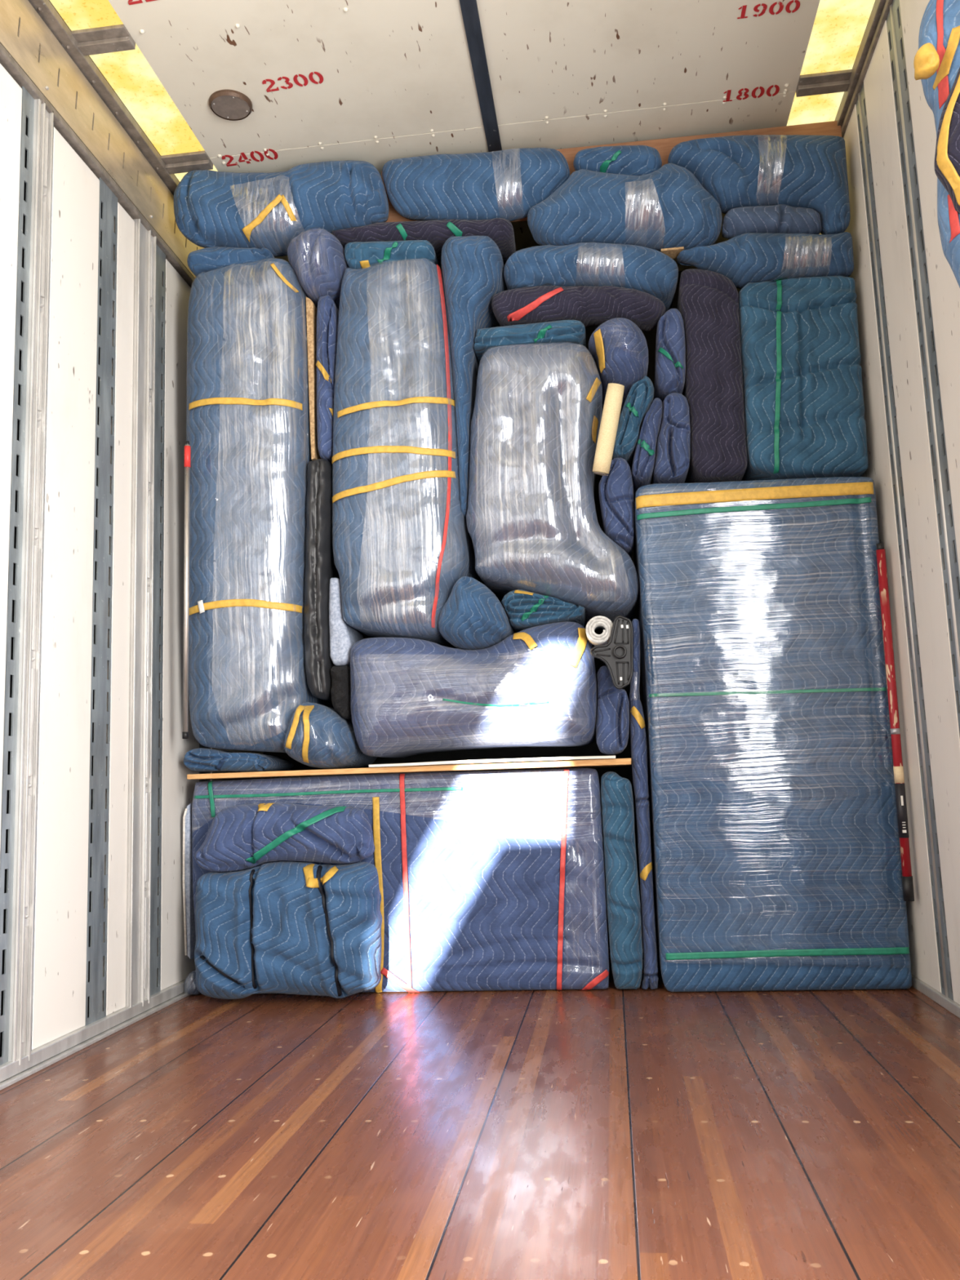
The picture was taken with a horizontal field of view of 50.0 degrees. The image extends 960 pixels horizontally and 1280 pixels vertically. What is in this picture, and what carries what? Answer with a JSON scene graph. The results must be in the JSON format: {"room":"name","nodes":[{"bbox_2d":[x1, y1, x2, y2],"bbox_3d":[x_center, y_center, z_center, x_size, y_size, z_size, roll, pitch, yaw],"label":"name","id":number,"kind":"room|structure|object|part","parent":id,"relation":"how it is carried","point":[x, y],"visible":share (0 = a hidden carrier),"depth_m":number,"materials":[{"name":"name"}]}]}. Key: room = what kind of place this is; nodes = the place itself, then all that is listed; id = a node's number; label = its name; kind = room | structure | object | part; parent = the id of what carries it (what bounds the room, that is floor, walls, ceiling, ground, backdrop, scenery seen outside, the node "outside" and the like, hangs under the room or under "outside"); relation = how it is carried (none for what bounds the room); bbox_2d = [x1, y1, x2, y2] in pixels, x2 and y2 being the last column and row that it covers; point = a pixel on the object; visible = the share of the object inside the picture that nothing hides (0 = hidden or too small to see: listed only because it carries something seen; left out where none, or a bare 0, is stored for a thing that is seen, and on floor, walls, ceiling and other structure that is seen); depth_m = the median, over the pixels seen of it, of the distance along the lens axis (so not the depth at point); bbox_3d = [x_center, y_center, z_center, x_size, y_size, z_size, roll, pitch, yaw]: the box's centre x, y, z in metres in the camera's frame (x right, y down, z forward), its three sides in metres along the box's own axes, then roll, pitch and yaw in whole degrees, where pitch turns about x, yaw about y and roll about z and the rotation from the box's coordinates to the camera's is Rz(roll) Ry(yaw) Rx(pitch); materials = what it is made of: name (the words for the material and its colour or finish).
{"room":"cargo space","nodes":[
{"label":"cargo space","id":0,"kind":"room"},
{"bbox_2d":[0,17,263,1065],"bbox_3d":[-1.424,-0.593,0.925,0.070,2.850,7.300,-3,-8,7],"label":"wall","id":1,"kind":"structure","parent":0,"point":[95,790],"depth_m":2.96,"materials":[{"name":"metal"}]},
{"bbox_3d":[-1.258,-0.305,2.133,0.022,2.520,0.955,-3,-8,7],"label":"wall panel","id":2,"kind":"part","parent":1,"relation":"part of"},
{"bbox_3d":[-1.179,-0.260,2.696,0.040,2.616,0.070,-3,-8,7],"label":"wall post","id":3,"kind":"part","parent":1,"relation":"part of","materials":[{"name":"metal"}]},
{"bbox_3d":[-1.162,-0.200,2.891,0.022,2.520,0.268,-3,-8,7],"label":"wall panel","id":4,"kind":"part","parent":1,"relation":"part of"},
{"bbox_2d":[0,978,190,1090],"bbox_3d":[-1.352,0.793,0.723,0.052,0.045,7.300,-3,-8,7],"label":"baseboard","id":5,"kind":"structure","parent":1,"relation":"attached to","point":[48,1054],"depth_m":2.80,"materials":[{"name":"metal"}]},
{"bbox_2d":[0,43,195,288],"bbox_3d":[-1.452,-1.746,1.088,0.040,0.030,7.300,-3,-8,7],"label":"trim","id":6,"kind":"structure","parent":1,"relation":"attached to","point":[9,64],"depth_m":3.10,"materials":[{"name":"metal"}]},
{"bbox_2d":[0,0,204,278],"bbox_3d":[-1.445,-1.871,1.104,0.016,0.200,7.300,-3,-8,7],"label":"trim","id":7,"kind":"structure","parent":1,"relation":"attached to","point":[91,119],"depth_m":3.11,"materials":[{"name":"beige wood"}]},
{"bbox_2d":[27,0,179,195],"bbox_3d":[-1.445,-1.988,1.121,0.073,0.034,7.300,-3,-8,7],"label":"trim","id":8,"kind":"structure","parent":1,"relation":"attached to","point":[46,11],"depth_m":3.17,"materials":[{"name":"metal"}]},
{"bbox_3d":[-1.123,-0.157,3.199,0.022,2.520,0.120,-3,-8,7],"label":"wall panel","id":9,"kind":"part","parent":1,"relation":"part of","materials":[{"name":"white metal"}]},
{"bbox_3d":[-1.099,-0.173,3.326,0.040,2.616,0.125,-3,-8,7],"label":"wall post","id":10,"kind":"part","parent":1,"relation":"part of","materials":[{"name":"metal"}]},
{"bbox_3d":[-1.065,-0.094,3.652,0.022,2.520,0.314,-3,-8,7],"label":"wall panel","id":11,"kind":"part","parent":1,"relation":"part of","materials":[{"name":"white metal"}]},
{"bbox_2d":[182,440,191,738],"bbox_3d":[-0.972,-0.170,3.409,0.021,0.988,0.095,1,-9,-19],"label":"pole","id":12,"kind":"object","parent":1,"relation":"attached to","point":[187,464],"visible":1,"depth_m":3.40,"materials":[{"name":"metal"}]},
{"bbox_3d":[-0.994,-0.017,4.209,0.022,2.520,0.580,-3,-8,7],"label":"wall panel","id":13,"kind":"part","parent":1,"relation":"part of","materials":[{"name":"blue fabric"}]},
{"bbox_2d":[48,0,875,182],"bbox_3d":[-0.286,-2.112,0.991,2.475,0.030,7.300,-3,-8,7],"label":"trim","id":14,"kind":"structure","parent":1,"relation":"attached to","point":[49,0],"depth_m":3.23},
{"bbox_2d":[108,0,819,273],"bbox_3d":[-0.190,-2.079,0.974,2.145,0.027,7.300,-3,-8,7],"label":"ceiling","id":15,"kind":"structure","parent":0,"point":[376,82],"depth_m":3.19,"materials":[{"name":"paint"}]},
{"bbox_2d":[49,0,217,182],"bbox_3d":[-1.332,-2.005,1.109,0.160,0.032,7.300,-3,-8,7],"label":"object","id":16,"kind":"structure","parent":15,"relation":"attached to","point":[100,33],"depth_m":3.18,"materials":[{"name":"plastic"}]},
{"bbox_2d":[208,89,252,120],"bbox_3d":[-0.798,-1.709,3.296,0.136,0.017,0.136,-3,-8,7],"label":"recessed light","id":17,"kind":"object","parent":15,"relation":"in","point":[228,104],"visible":1,"depth_m":3.28,"materials":[{"name":"metal"}]},
{"bbox_2d":[459,0,502,151],"bbox_3d":[-0.332,-2.123,0.550,0.047,0.010,6.420,-3,-8,7],"label":"trim","id":18,"kind":"structure","parent":15,"relation":"attached to","point":[469,11],"depth_m":3.18,"materials":[{"name":"black metal"}]},
{"bbox_2d":[786,0,875,125],"bbox_3d":[0.789,-2.119,0.855,0.161,0.032,7.300,-3,-8,7],"label":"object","id":19,"kind":"structure","parent":15,"relation":"attached to","point":[839,26],"depth_m":3.20,"materials":[{"name":"plastic"}]},
{"bbox_2d":[0,946,959,1279],"bbox_3d":[-0.179,0.777,0.576,2.475,0.050,7.300,-3,-8,7],"label":"floor","id":20,"kind":"structure","parent":0,"point":[610,1133],"depth_m":1.92,"materials":[{"name":"brown wood"}]},
{"bbox_2d":[194,861,382,999],"bbox_3d":[-0.625,0.928,3.281,0.613,0.433,0.192,-3,-8,7],"label":"folded blanket","id":21,"kind":"object","parent":20,"relation":"on","point":[286,927],"visible":1,"depth_m":3.23,"materials":[{"name":"blue fabric"}]},
{"bbox_3d":[-0.822,1.053,3.267,0.151,0.106,0.046,-3,-8,7],"label":"cord","id":22,"kind":"part","parent":21,"relation":"part of","materials":[{"name":"fabric"}]},
{"bbox_3d":[-0.723,0.919,3.271,0.012,0.373,0.056,-3,-8,7],"label":"cord","id":23,"kind":"part","parent":21,"relation":"part of","materials":[{"name":"fabric"}]},
{"bbox_2d":[195,803,374,871],"bbox_3d":[-0.640,0.632,3.311,0.592,0.216,0.150,-3,-8,7],"label":"folded blanket","id":24,"kind":"object","parent":21,"relation":"on","point":[245,836],"visible":1,"depth_m":3.28,"materials":[{"name":"blue fabric"}]},
{"bbox_3d":[-0.479,0.916,3.238,0.071,0.406,0.085,-3,-8,7],"label":"cord","id":25,"kind":"part","parent":21,"relation":"part of","materials":[{"name":"black fabric"}]},
{"bbox_2d":[184,768,608,994],"bbox_3d":[-0.268,0.840,3.691,1.426,0.712,0.690,-3,-8,7],"label":"dresser","id":26,"kind":"object","parent":20,"relation":"on","point":[489,880],"visible":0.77,"depth_m":3.35,"materials":[{"name":"blue fabric"}]},
{"bbox_2d":[182,803,195,959],"bbox_3d":[-0.975,0.838,3.640,0.030,0.520,0.343,-3,-8,7],"label":"board","id":27,"kind":"object","parent":26,"relation":"attached to","point":[188,895],"visible":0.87,"depth_m":3.50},
{"bbox_2d":[186,758,631,779],"bbox_3d":[-0.215,0.459,3.621,1.470,0.024,0.552,-3,-8,7],"label":"plywood board","id":28,"kind":"object","parent":26,"relation":"on","point":[615,762],"visible":0.93,"depth_m":3.36,"materials":[{"name":"beige wood"}]},
{"bbox_2d":[183,747,293,771],"bbox_3d":[-0.844,0.426,3.639,0.296,0.086,0.403,-3,-8,7],"label":"folded blanket","id":29,"kind":"object","parent":28,"relation":"on","point":[201,759],"visible":1,"depth_m":3.48,"materials":[{"name":"blue fabric"}]},
{"bbox_2d":[186,228,377,768],"bbox_3d":[-0.707,-0.453,3.723,0.611,1.839,0.778,-3,-8,7],"label":"sofa","id":30,"kind":"object","parent":28,"relation":"on","point":[248,422],"visible":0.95,"depth_m":3.46,"materials":[{"name":"plastic"}]},
{"bbox_2d":[186,246,274,276],"bbox_3d":[-0.869,-1.328,3.705,0.307,0.092,0.275,-3,-8,7],"label":"folded blanket","id":31,"kind":"object","parent":30,"relation":"on","point":[208,259],"visible":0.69,"depth_m":3.60,"materials":[{"name":"blue fabric"}]},
{"bbox_2d":[173,160,388,257],"bbox_3d":[-0.702,-1.521,3.601,0.767,0.300,0.217,-3,-8,7],"label":"wrapped bundle","id":32,"kind":"object","parent":30,"relation":"on","point":[212,208],"visible":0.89,"depth_m":3.53,"materials":[{"name":"blue fabric"}]},
{"bbox_3d":[-0.550,-1.280,3.698,0.200,0.220,0.520,-3,-8,7],"label":"sofa arm","id":33,"kind":"part","parent":30,"relation":"part of"},
{"bbox_2d":[303,458,339,701],"bbox_3d":[-0.531,-0.191,3.629,0.114,0.817,0.424,-3,-8,7],"label":"case","id":34,"kind":"object","parent":30,"relation":"on","point":[320,567],"visible":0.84,"depth_m":3.47,"materials":[{"name":"black plastic"}]},
{"bbox_2d":[306,297,321,460],"bbox_3d":[-0.558,-0.883,3.724,0.027,0.574,0.390,-3,-8,7],"label":"board","id":35,"kind":"object","parent":34,"relation":"on","point":[311,309],"visible":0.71,"depth_m":3.56,"materials":[{"name":"beige wood"}]},
{"bbox_2d":[315,294,338,465],"bbox_3d":[-0.510,-0.889,3.684,0.082,0.570,0.406,-3,-8,7],"label":"folded blanket","id":36,"kind":"object","parent":34,"relation":"on","point":[327,313],"visible":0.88,"depth_m":3.52,"materials":[{"name":"blue fabric"}]},
{"bbox_3d":[-0.520,0.339,3.602,0.239,0.223,0.578,-3,-8,7],"label":"sofa arm","id":37,"kind":"part","parent":30,"relation":"part of"},
{"bbox_2d":[330,665,351,719],"bbox_3d":[-0.456,0.189,3.570,0.069,0.181,0.323,-3,-8,7],"label":"roll","id":38,"kind":"object","parent":30,"relation":"on","point":[340,691],"visible":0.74,"depth_m":3.44,"materials":[{"name":"black rubber"}]},
{"bbox_2d":[328,577,364,666],"bbox_3d":[-0.457,-0.044,3.630,0.076,0.299,0.339,-3,-8,7],"label":"strip","id":39,"kind":"object","parent":38,"relation":"on","point":[343,636],"visible":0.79,"depth_m":3.48,"materials":[{"name":"grey fabric"}]},
{"bbox_2d":[368,755,615,767],"bbox_3d":[0.061,0.418,3.519,0.796,0.013,0.451,-3,-8,7],"label":"board","id":40,"kind":"object","parent":28,"relation":"on","point":[587,757],"visible":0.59,"depth_m":3.31,"materials":[{"name":"white wood"}]},
{"bbox_2d":[350,615,633,758],"bbox_3d":[0.055,0.184,3.572,0.946,0.416,0.708,-3,-8,7],"label":"armchair","id":41,"kind":"object","parent":40,"relation":"on","point":[536,686],"depth_m":3.31,"materials":[{"name":"blue fabric"}]},
{"bbox_2d":[332,235,515,649],"bbox_3d":[-0.178,-0.633,3.687,0.634,1.400,0.724,-3,-8,7],"label":"sofa","id":42,"kind":"object","parent":41,"relation":"on","point":[407,364],"visible":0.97,"depth_m":3.41,"materials":[{"name":"blue fabric"}]},
{"bbox_2d":[344,240,438,269],"bbox_3d":[-0.303,-1.322,3.634,0.316,0.099,0.283,-3,-8,7],"label":"folded blanket","id":43,"kind":"object","parent":42,"relation":"on","point":[357,255],"visible":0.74,"depth_m":3.52,"materials":[{"name":"teal fabric"}]},
{"bbox_2d":[331,217,515,265],"bbox_3d":[-0.191,-1.386,3.627,0.634,0.100,0.269,-3,-8,7],"label":"rolled blanket","id":44,"kind":"object","parent":42,"relation":"on","point":[500,230],"visible":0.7,"depth_m":3.52,"materials":[{"name":"fabric"}]},
{"bbox_2d":[382,147,569,221],"bbox_3d":[-0.017,-1.555,3.519,0.647,0.245,0.137,-3,-8,7],"label":"wrapped bundle","id":45,"kind":"object","parent":44,"relation":"on","point":[506,184],"visible":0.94,"depth_m":3.47,"materials":[{"name":"blue fabric"}]},
{"bbox_2d":[381,120,841,222],"bbox_3d":[0.437,-1.593,3.553,1.575,0.238,0.025,-3,-8,7],"label":"cardboard sheet","id":46,"kind":"object","parent":44,"relation":"on","point":[664,146],"visible":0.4,"depth_m":3.52,"materials":[{"name":"brown cardboard"}]},
{"bbox_3d":[0.005,-0.878,3.604,0.211,0.952,0.538,-3,-8,7],"label":"sofa arm","id":47,"kind":"part","parent":42,"relation":"part of"},
{"bbox_3d":[-0.006,-0.072,3.551,0.238,0.238,0.544,-3,-8,7],"label":"sofa arm","id":48,"kind":"part","parent":42,"relation":"part of"},
{"bbox_2d":[501,589,585,632],"bbox_3d":[0.224,-0.092,3.534,0.274,0.124,0.404,-3,-8,7],"label":"folded blanket","id":49,"kind":"object","parent":41,"relation":"on","point":[524,609],"visible":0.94,"depth_m":3.37,"materials":[{"name":"teal fabric"}]},
{"bbox_2d":[466,317,648,622],"bbox_3d":[0.284,-0.543,3.590,0.642,0.967,0.661,-3,-8,7],"label":"armchair","id":50,"kind":"object","parent":41,"relation":"on","point":[533,526],"visible":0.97,"depth_m":3.34,"materials":[{"name":"plastic"}]},
{"bbox_2d":[473,320,586,364],"bbox_3d":[0.183,-1.010,3.611,0.378,0.076,0.386,-3,-8,7],"label":"folded blanket","id":51,"kind":"object","parent":50,"relation":"on","point":[573,331],"visible":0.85,"depth_m":3.44,"materials":[{"name":"teal fabric"}]},
{"bbox_2d":[491,285,665,331],"bbox_3d":[0.330,-1.119,3.480,0.579,0.152,0.171,-3,-8,7],"label":"folded blanket","id":52,"kind":"object","parent":50,"relation":"on","point":[593,306],"visible":0.94,"depth_m":3.42,"materials":[{"name":"fabric"}]},
{"bbox_2d":[503,242,684,313],"bbox_3d":[0.389,-1.231,3.532,0.602,0.193,0.312,-3,-8,7],"label":"wrapped bundle","id":53,"kind":"object","parent":52,"relation":"on","point":[652,272],"depth_m":3.41,"materials":[{"name":"blue fabric"}]},
{"bbox_3d":[0.640,-1.290,3.438,0.074,0.007,0.060,-3,-8,7],"label":"cardboard strip","id":54,"kind":"part","parent":53,"relation":"part of","materials":[{"name":"brown cardboard"}]},
{"bbox_2d":[599,457,634,558],"bbox_3d":[0.469,-0.430,3.537,0.114,0.304,0.414,-3,-8,7],"label":"folded blanket","id":55,"kind":"object","parent":50,"relation":"on","point":[616,498],"visible":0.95,"depth_m":3.36,"materials":[{"name":"blue fabric"}]},
{"bbox_2d":[613,375,653,471],"bbox_3d":[0.523,-0.723,3.531,0.146,0.264,0.383,-3,-8,7],"label":"folded blanket","id":56,"kind":"object","parent":55,"relation":"on","point":[640,397],"visible":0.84,"depth_m":3.38,"materials":[{"name":"teal fabric"}]},
{"bbox_3d":[0.477,-0.937,3.550,0.196,0.213,0.511,-3,-8,7],"label":"chair arm","id":57,"kind":"part","parent":50,"relation":"part of"},
{"bbox_2d":[585,615,613,645],"bbox_3d":[0.382,-0.028,3.275,0.090,0.086,0.084,-3,-8,7],"label":"roll","id":58,"kind":"object","parent":41,"relation":"on","point":[597,622],"visible":0.93,"depth_m":3.24,"materials":[{"name":"white plastic"}]},
{"bbox_3d":[0.413,0.040,3.210,0.135,0.230,0.048,-3,-8,7],"label":"plastic bracket","id":59,"kind":"part","parent":41,"relation":"part of","materials":[{"name":"black plastic"}]},
{"bbox_2d":[613,644,626,658],"bbox_3d":[0.434,0.037,3.195,0.042,0.042,0.023,-3,-8,7],"label":"socket","id":60,"kind":"object","parent":41,"relation":"attached to","point":[620,651],"depth_m":3.20,"materials":[{"name":"black plastic"}]},
{"bbox_2d":[595,665,629,755],"bbox_3d":[0.447,0.244,3.482,0.112,0.288,0.380,-3,-8,7],"label":"folded blanket","id":61,"kind":"object","parent":40,"relation":"on","point":[612,725],"visible":0.97,"depth_m":3.32,"materials":[{"name":"blue fabric"}]},
{"bbox_2d":[600,771,642,989],"bbox_3d":[0.470,0.783,3.413,0.107,0.690,0.376,-3,-8,7],"label":"rolled blanket","id":62,"kind":"object","parent":20,"relation":"on","point":[623,897],"visible":1,"depth_m":3.27,"materials":[{"name":"blue fabric"}]},
{"bbox_2d":[629,618,657,989],"bbox_3d":[0.528,0.531,3.395,0.060,1.180,0.300,-3,-8,7],"label":"panel","id":63,"kind":"object","parent":20,"relation":"on","point":[637,727],"visible":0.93,"depth_m":3.29,"materials":[{"name":"blue fabric"}]},
{"bbox_2d":[633,476,911,991],"bbox_3d":[0.942,0.318,3.514,0.752,1.605,0.751,-3,-8,7],"label":"tall cabinet","id":64,"kind":"object","parent":20,"relation":"on","point":[776,859],"visible":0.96,"depth_m":3.21,"materials":[{"name":"blue fabric"}]},
{"bbox_2d":[592,382,624,475],"bbox_3d":[0.405,-0.664,3.248,0.130,0.283,0.055,-10,-11,43],"label":"roll","id":65,"kind":"object","parent":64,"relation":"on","point":[615,392],"visible":1,"depth_m":3.23,"materials":[{"name":"beige cardboard"}]},
{"bbox_2d":[631,398,662,498],"bbox_3d":[0.569,-0.644,3.527,0.112,0.269,0.372,-3,-8,7],"label":"folded blanket","id":66,"kind":"object","parent":64,"relation":"on","point":[643,462],"visible":0.98,"depth_m":3.37,"materials":[{"name":"blue fabric"}]},
{"bbox_2d":[652,392,690,484],"bbox_3d":[0.645,-0.653,3.512,0.127,0.286,0.384,-3,-8,7],"label":"folded blanket","id":67,"kind":"object","parent":64,"relation":"on","point":[673,455],"visible":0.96,"depth_m":3.35,"materials":[{"name":"blue fabric"}]},
{"bbox_2d":[653,308,685,404],"bbox_3d":[0.649,-0.936,3.562,0.102,0.278,0.428,-3,-8,7],"label":"folded blanket","id":68,"kind":"object","parent":67,"relation":"on","point":[670,346],"visible":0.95,"depth_m":3.37,"materials":[{"name":"blue fabric"}]},
{"bbox_2d":[676,268,747,483],"bbox_3d":[0.793,-0.857,3.575,0.188,0.704,0.503,-3,-8,7],"label":"blanket-wrapped item","id":69,"kind":"object","parent":64,"relation":"on","point":[708,301],"visible":0.9,"depth_m":3.36},
{"bbox_2d":[738,275,868,480],"bbox_3d":[1.070,-0.833,3.531,0.375,0.654,0.495,-3,-8,7],"label":"box","id":70,"kind":"object","parent":64,"relation":"on","point":[804,405],"visible":0.93,"depth_m":3.32,"materials":[{"name":"teal fabric"}]},
{"bbox_2d":[676,231,853,288],"bbox_3d":[0.936,-1.259,3.390,0.563,0.163,0.160,-3,-8,7],"label":"wrapped bundle","id":71,"kind":"object","parent":70,"relation":"on","point":[744,259],"visible":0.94,"depth_m":3.33,"materials":[{"name":"blue fabric"}]},
{"bbox_2d":[527,163,722,251],"bbox_3d":[0.477,-1.440,3.431,0.645,0.295,0.204,-3,-8,7],"label":"wrapped bundle","id":72,"kind":"object","parent":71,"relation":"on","point":[668,206],"visible":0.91,"depth_m":3.37,"materials":[{"name":"blue fabric"}]},
{"bbox_2d":[573,145,662,175],"bbox_3d":[0.463,-1.603,3.473,0.295,0.123,0.128,-3,-8,7],"label":"folded blanket","id":73,"kind":"object","parent":72,"relation":"on","point":[631,160],"visible":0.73,"depth_m":3.43,"materials":[{"name":"blue fabric"}]},
{"bbox_2d":[667,134,850,234],"bbox_3d":[0.918,-1.495,3.392,0.574,0.360,0.176,-3,-8,7],"label":"wrapped bundle","id":74,"kind":"object","parent":71,"relation":"on","point":[794,171],"visible":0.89,"depth_m":3.34,"materials":[{"name":"blue fabric"}]},
{"bbox_2d":[721,204,822,239],"bbox_3d":[0.963,-1.376,3.411,0.320,0.111,0.143,-3,-8,7],"label":"folded blanket","id":75,"kind":"object","parent":71,"relation":"on","point":[780,218],"visible":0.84,"depth_m":3.36,"materials":[{"name":"blue fabric"}]},
{"bbox_2d":[875,542,914,901],"bbox_3d":[1.259,0.240,3.133,0.031,1.083,0.071,-3,-8,7],"label":"bar","id":76,"kind":"object","parent":64,"relation":"attached to","point":[900,788],"visible":1,"depth_m":3.12,"materials":[{"name":"red paint"}]},
{"bbox_2d":[900,795,903,805],"bbox_3d":[1.267,0.482,3.092,0.006,0.029,0.001,-3,-8,7],"label":"print","id":77,"kind":"object","parent":76,"relation":"attached to","point":[901,797],"depth_m":3.09},
{"bbox_2d":[263,271,741,947],"bbox_3d":[0.226,-0.158,4.389,2.475,2.850,0.040,-3,-8,7],"label":"wall","id":78,"kind":"structure","parent":0,"point":[592,749],"depth_m":4.31,"materials":[{"name":"black"}]},
{"bbox_2d":[819,0,959,1004],"bbox_3d":[0.967,-0.723,0.639,0.057,2.850,7.300,-3,-8,7],"label":"wall","id":79,"kind":"structure","parent":0,"point":[908,291],"depth_m":2.91,"materials":[{"name":"metal"}]},
{"bbox_2d":[835,0,893,137],"bbox_3d":[0.891,-2.099,0.839,0.047,0.065,7.300,-3,-8,7],"label":"trim","id":80,"kind":"structure","parent":79,"relation":"attached to","point":[881,9],"depth_m":3.14,"materials":[{"name":"metal"}]},
{"bbox_3d":[1.297,-0.338,3.338,0.024,2.770,0.448,-3,-8,7],"label":"wall panel","id":81,"kind":"part","parent":79,"relation":"part of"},
{"bbox_3d":[1.255,-0.375,3.069,0.016,2.770,0.015,-3,-8,7],"label":"track rod","id":82,"kind":"part","parent":79,"relation":"part of","materials":[{"name":"metal"}]},
{"bbox_3d":[1.239,-0.401,2.882,0.024,2.770,0.264,-3,-8,7],"label":"wall panel","id":83,"kind":"part","parent":79,"relation":"part of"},
{"bbox_3d":[1.208,-0.426,2.699,0.016,2.770,0.015,-3,-8,7],"label":"track rod","id":84,"kind":"part","parent":79,"relation":"part of","materials":[{"name":"metal"}]},
{"bbox_3d":[1.121,-0.530,1.953,0.024,2.770,1.374,-3,-8,7],"label":"wall panel","id":85,"kind":"part","parent":79,"relation":"part of","materials":[{"name":"white metal"}]},
{"bbox_2d":[911,974,959,1017],"bbox_3d":[1.268,0.966,2.554,0.034,0.030,3.000,-3,-8,7],"label":"baseboard","id":86,"kind":"structure","parent":79,"relation":"attached to","point":[948,1004],"depth_m":2.93,"materials":[{"name":"metal"}]},
{"bbox_2d":[913,0,959,287],"bbox_3d":[0.951,-1.011,1.999,0.211,0.728,0.169,-3,-8,7],"label":"blanket","id":87,"kind":"object","parent":79,"relation":"hanging from","point":[936,63],"visible":1,"depth_m":1.98,"materials":[{"name":"blue fabric"}]}
]}

